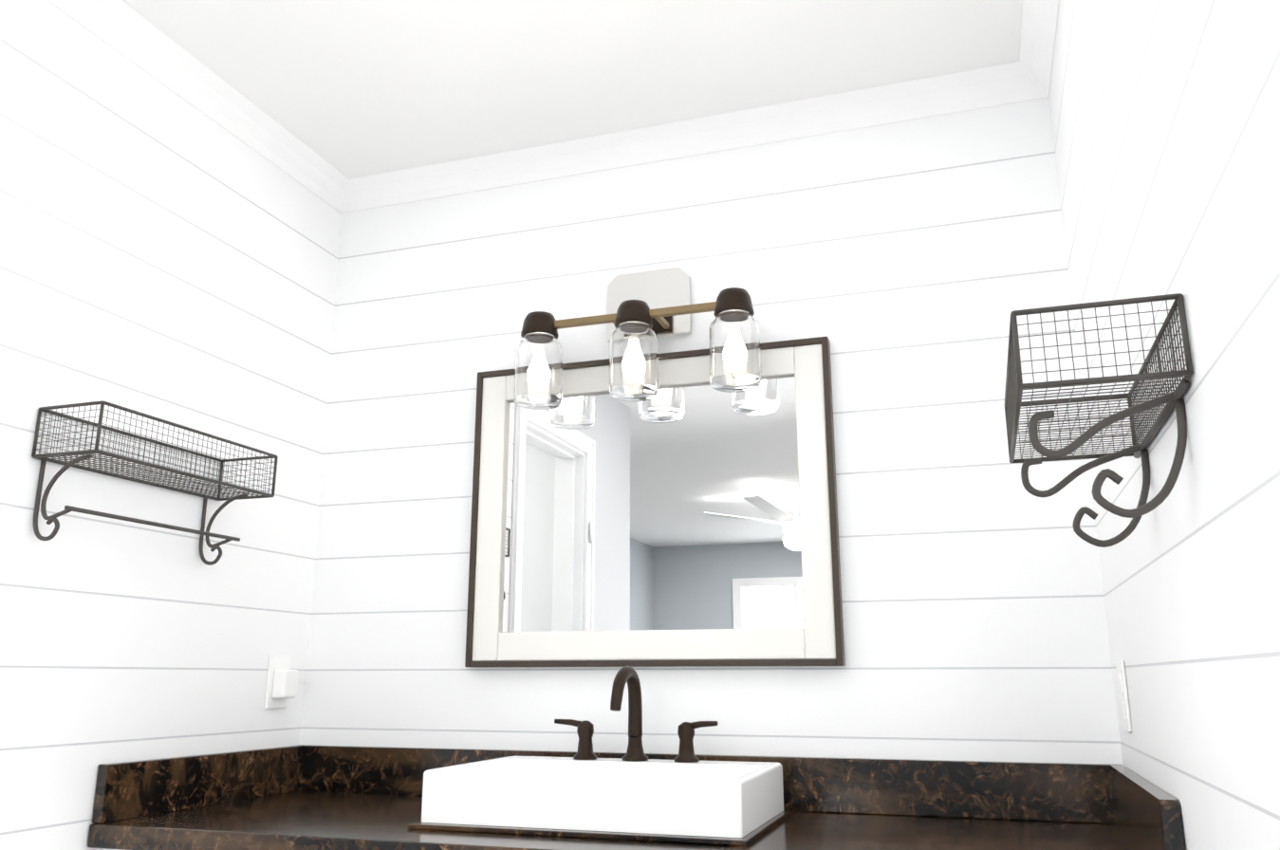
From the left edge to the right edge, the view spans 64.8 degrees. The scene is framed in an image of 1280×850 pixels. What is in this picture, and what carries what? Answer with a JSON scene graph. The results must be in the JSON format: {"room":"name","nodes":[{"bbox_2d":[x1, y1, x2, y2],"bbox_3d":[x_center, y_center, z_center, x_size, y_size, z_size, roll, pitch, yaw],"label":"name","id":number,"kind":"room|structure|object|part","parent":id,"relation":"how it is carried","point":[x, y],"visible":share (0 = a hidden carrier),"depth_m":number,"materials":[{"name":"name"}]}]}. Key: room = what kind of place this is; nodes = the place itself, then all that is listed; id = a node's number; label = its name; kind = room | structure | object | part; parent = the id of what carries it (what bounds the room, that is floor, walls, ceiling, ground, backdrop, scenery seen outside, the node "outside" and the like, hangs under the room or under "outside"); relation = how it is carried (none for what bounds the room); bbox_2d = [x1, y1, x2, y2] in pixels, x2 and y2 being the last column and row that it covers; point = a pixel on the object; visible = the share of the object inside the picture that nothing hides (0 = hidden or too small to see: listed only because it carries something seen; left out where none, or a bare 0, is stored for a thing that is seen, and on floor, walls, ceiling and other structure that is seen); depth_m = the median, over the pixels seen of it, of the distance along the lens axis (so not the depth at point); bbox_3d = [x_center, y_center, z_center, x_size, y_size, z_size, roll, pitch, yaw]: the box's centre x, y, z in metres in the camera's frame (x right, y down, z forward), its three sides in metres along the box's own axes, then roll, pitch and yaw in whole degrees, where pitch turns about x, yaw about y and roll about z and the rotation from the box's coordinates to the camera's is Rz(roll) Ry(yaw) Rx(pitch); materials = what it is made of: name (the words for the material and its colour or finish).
{"room":"bathroom","nodes":[
{"label":"bathroom","id":0,"kind":"room"},
{"bbox_2d":[0,0,341,849],"bbox_3d":[-1.040,0.424,1.887,0.120,2.440,1.182,-5,-15,18],"label":"wall","id":1,"kind":"structure","parent":0,"point":[167,254],"depth_m":1.98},
{"bbox_2d":[31,400,278,565],"bbox_3d":[-0.910,0.130,1.925,0.145,0.233,0.463,-5,-15,18],"label":"basket","id":2,"kind":"object","parent":1,"relation":"attached to","point":[73,463],"visible":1,"depth_m":1.87,"materials":[{"name":"grey metal"}]},
{"bbox_2d":[92,745,303,821],"bbox_3d":[-0.880,0.726,2.067,0.022,0.099,0.563,-5,-15,18],"label":"backsplash","id":3,"kind":"structure","parent":1,"relation":"attached to","point":[134,788],"depth_m":2.00,"materials":[{"name":"brown stone"}]},
{"bbox_2d":[47,0,349,213],"bbox_3d":[-0.947,-0.728,2.178,0.055,0.063,1.122,-5,-15,18],"label":"crown molding","id":4,"kind":"structure","parent":1,"relation":"attached to","point":[122,27],"depth_m":2.19,"materials":[{"name":"white"}]},
{"bbox_2d":[264,655,297,708],"bbox_3d":[-0.810,0.585,2.297,0.040,0.117,0.072,-5,-15,18],"label":"electrical outlet","id":5,"kind":"object","parent":1,"relation":"attached to","point":[282,683],"visible":1,"depth_m":2.28,"materials":[{"name":"white plastic"}]},
{"bbox_2d":[121,0,1022,179],"bbox_3d":[-1.182,-1.588,-0.991,5.560,0.060,7.740,-5,-15,18],"label":"ceiling","id":6,"kind":"structure","parent":0,"point":[349,89],"depth_m":2.13,"materials":[{"name":"white paint"}]},
{"bbox_2d":[300,96,1122,764],"bbox_3d":[-0.758,0.568,2.462,3.720,2.440,0.120,-5,-15,18],"label":"wall","id":7,"kind":"structure","parent":0,"point":[906,268],"depth_m":2.19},
{"bbox_2d":[513,267,761,409],"bbox_3d":[-0.004,-0.215,2.243,0.558,0.329,0.168,-5,-15,18],"label":"sconce","id":8,"kind":"object","parent":7,"relation":"attached to","point":[646,310],"visible":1,"depth_m":2.19,"materials":[{"name":"clear glass"}]},
{"bbox_2d":[513,330,563,409],"bbox_3d":[-0.227,-0.123,2.263,0.108,0.162,0.108,-5,-15,18],"label":"jar","id":9,"kind":"object","parent":8,"relation":"on","point":[539,356],"depth_m":2.22,"materials":[{"name":"clear glass"}]},
{"bbox_2d":[608,318,659,402],"bbox_3d":[-0.013,-0.141,2.195,0.108,0.162,0.108,-5,-15,18],"label":"jar","id":10,"kind":"object","parent":8,"relation":"on","point":[633,344],"depth_m":2.15,"materials":[{"name":"clear glass"}]},
{"bbox_2d":[708,307,761,392],"bbox_3d":[0.200,-0.158,2.126,0.108,0.162,0.108,-5,-15,18],"label":"jar","id":11,"kind":"object","parent":8,"relation":"on","point":[734,345],"depth_m":2.08,"materials":[{"name":"clear glass"}]},
{"bbox_2d":[464,336,845,667],"bbox_3d":[0.011,0.178,2.212,0.832,0.685,0.033,-5,-15,18],"label":"mirror","id":12,"kind":"object","parent":7,"relation":"attached to","point":[687,516],"visible":1,"depth_m":2.19,"materials":[{"name":"brown mirror"}]},
{"bbox_3d":[0.014,0.180,2.221,0.682,0.535,0.013,-5,-15,18],"label":"glass","id":13,"kind":"part","parent":12,"relation":"part of","materials":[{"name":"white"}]},
{"bbox_2d":[342,61,1048,213],"bbox_3d":[0.030,-0.671,2.407,1.760,0.063,0.055,-5,-15,18],"label":"crown molding","id":14,"kind":"structure","parent":7,"relation":"attached to","point":[994,85],"depth_m":2.37,"materials":[{"name":"white"}]},
{"bbox_2d":[299,744,1115,821],"bbox_3d":[0.035,0.727,2.071,1.756,0.099,0.022,-5,-15,18],"label":"backsplash","id":15,"kind":"structure","parent":7,"relation":"attached to","point":[942,788],"depth_m":1.92,"materials":[{"name":"brown stone"}]},
{"bbox_2d":[1048,0,1279,849],"bbox_3d":[0.552,0.138,0.752,0.120,2.440,2.400,-5,-15,18],"label":"wall","id":16,"kind":"structure","parent":0,"point":[1165,118],"depth_m":1.05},
{"bbox_2d":[1019,0,1058,95],"bbox_3d":[0.469,-1.007,1.068,0.055,0.063,2.400,-5,-15,18],"label":"crown molding","id":17,"kind":"structure","parent":16,"relation":"attached to","point":[1038,26],"depth_m":2.01,"materials":[{"name":"white"}]},
{"bbox_2d":[1003,293,1193,547],"bbox_3d":[0.542,0.024,1.218,0.168,0.219,0.406,-5,-15,18],"label":"basket","id":18,"kind":"object","parent":16,"relation":"attached to","point":[1015,387],"visible":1,"depth_m":1.11,"materials":[{"name":"grey metal"}]},
{"bbox_2d":[1115,660,1131,732],"bbox_3d":[0.821,0.460,1.715,0.008,0.115,0.072,-5,-15,18],"label":"electrical outlet","id":19,"kind":"object","parent":16,"relation":"attached to","point":[1123,697],"visible":1,"depth_m":1.69,"materials":[{"name":"white plastic"}]},
{"bbox_2d":[1108,764,1185,849],"bbox_3d":[0.765,0.593,1.535,0.022,0.099,0.565,-5,-15,18],"label":"backsplash","id":20,"kind":"structure","parent":16,"relation":"attached to","point":[1150,818],"depth_m":1.45,"materials":[{"name":"brown stone"}]},
{"bbox_3d":[-1.182,0.836,-1.600,5.560,0.060,7.740,-5,-15,18],"label":"floor","id":21,"kind":"structure","parent":0,"visible":0},
{"bbox_2d":[87,840,254,849],"bbox_3d":[-0.058,1.174,1.672,1.756,0.880,0.608,-5,-15,18],"label":"bathroom vanity","id":22,"kind":"object","parent":21,"relation":"on","point":[103,844],"depth_m":1.75,"materials":[{"name":"white"}]},
{"bbox_2d":[87,791,1138,849],"bbox_3d":[-0.055,0.730,1.792,1.756,0.040,0.590,-5,-15,18],"label":"countertop","id":23,"kind":"structure","parent":22,"relation":"on","point":[289,820],"depth_m":1.71,"materials":[{"name":"brown stone"}]},
{"bbox_2d":[554,718,597,760],"bbox_3d":[-0.129,0.631,2.027,0.089,0.076,0.048,-5,-15,18],"label":"handle","id":24,"kind":"object","parent":23,"relation":"on","point":[585,729],"depth_m":2.01,"materials":[{"name":"brown metal"}]},
{"bbox_2d":[413,753,789,844],"bbox_3d":[-0.054,0.668,1.839,0.570,0.086,0.365,-5,-15,18],"label":"sink","id":25,"kind":"object","parent":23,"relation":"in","point":[731,800],"depth_m":1.70,"materials":[{"name":"white ceramic"}]},
{"bbox_2d":[610,666,649,761],"bbox_3d":[-0.025,0.559,1.956,0.052,0.180,0.152,-5,-15,18],"label":"faucet","id":26,"kind":"object","parent":23,"relation":"on","point":[635,752],"depth_m":1.98,"materials":[{"name":"brown metal"}]},
{"bbox_2d":[673,721,718,762],"bbox_3d":[0.109,0.612,1.950,0.089,0.076,0.048,-5,-15,18],"label":"handle","id":27,"kind":"object","parent":23,"relation":"on","point":[686,730],"depth_m":1.94,"materials":[{"name":"brown metal"}]}
]}

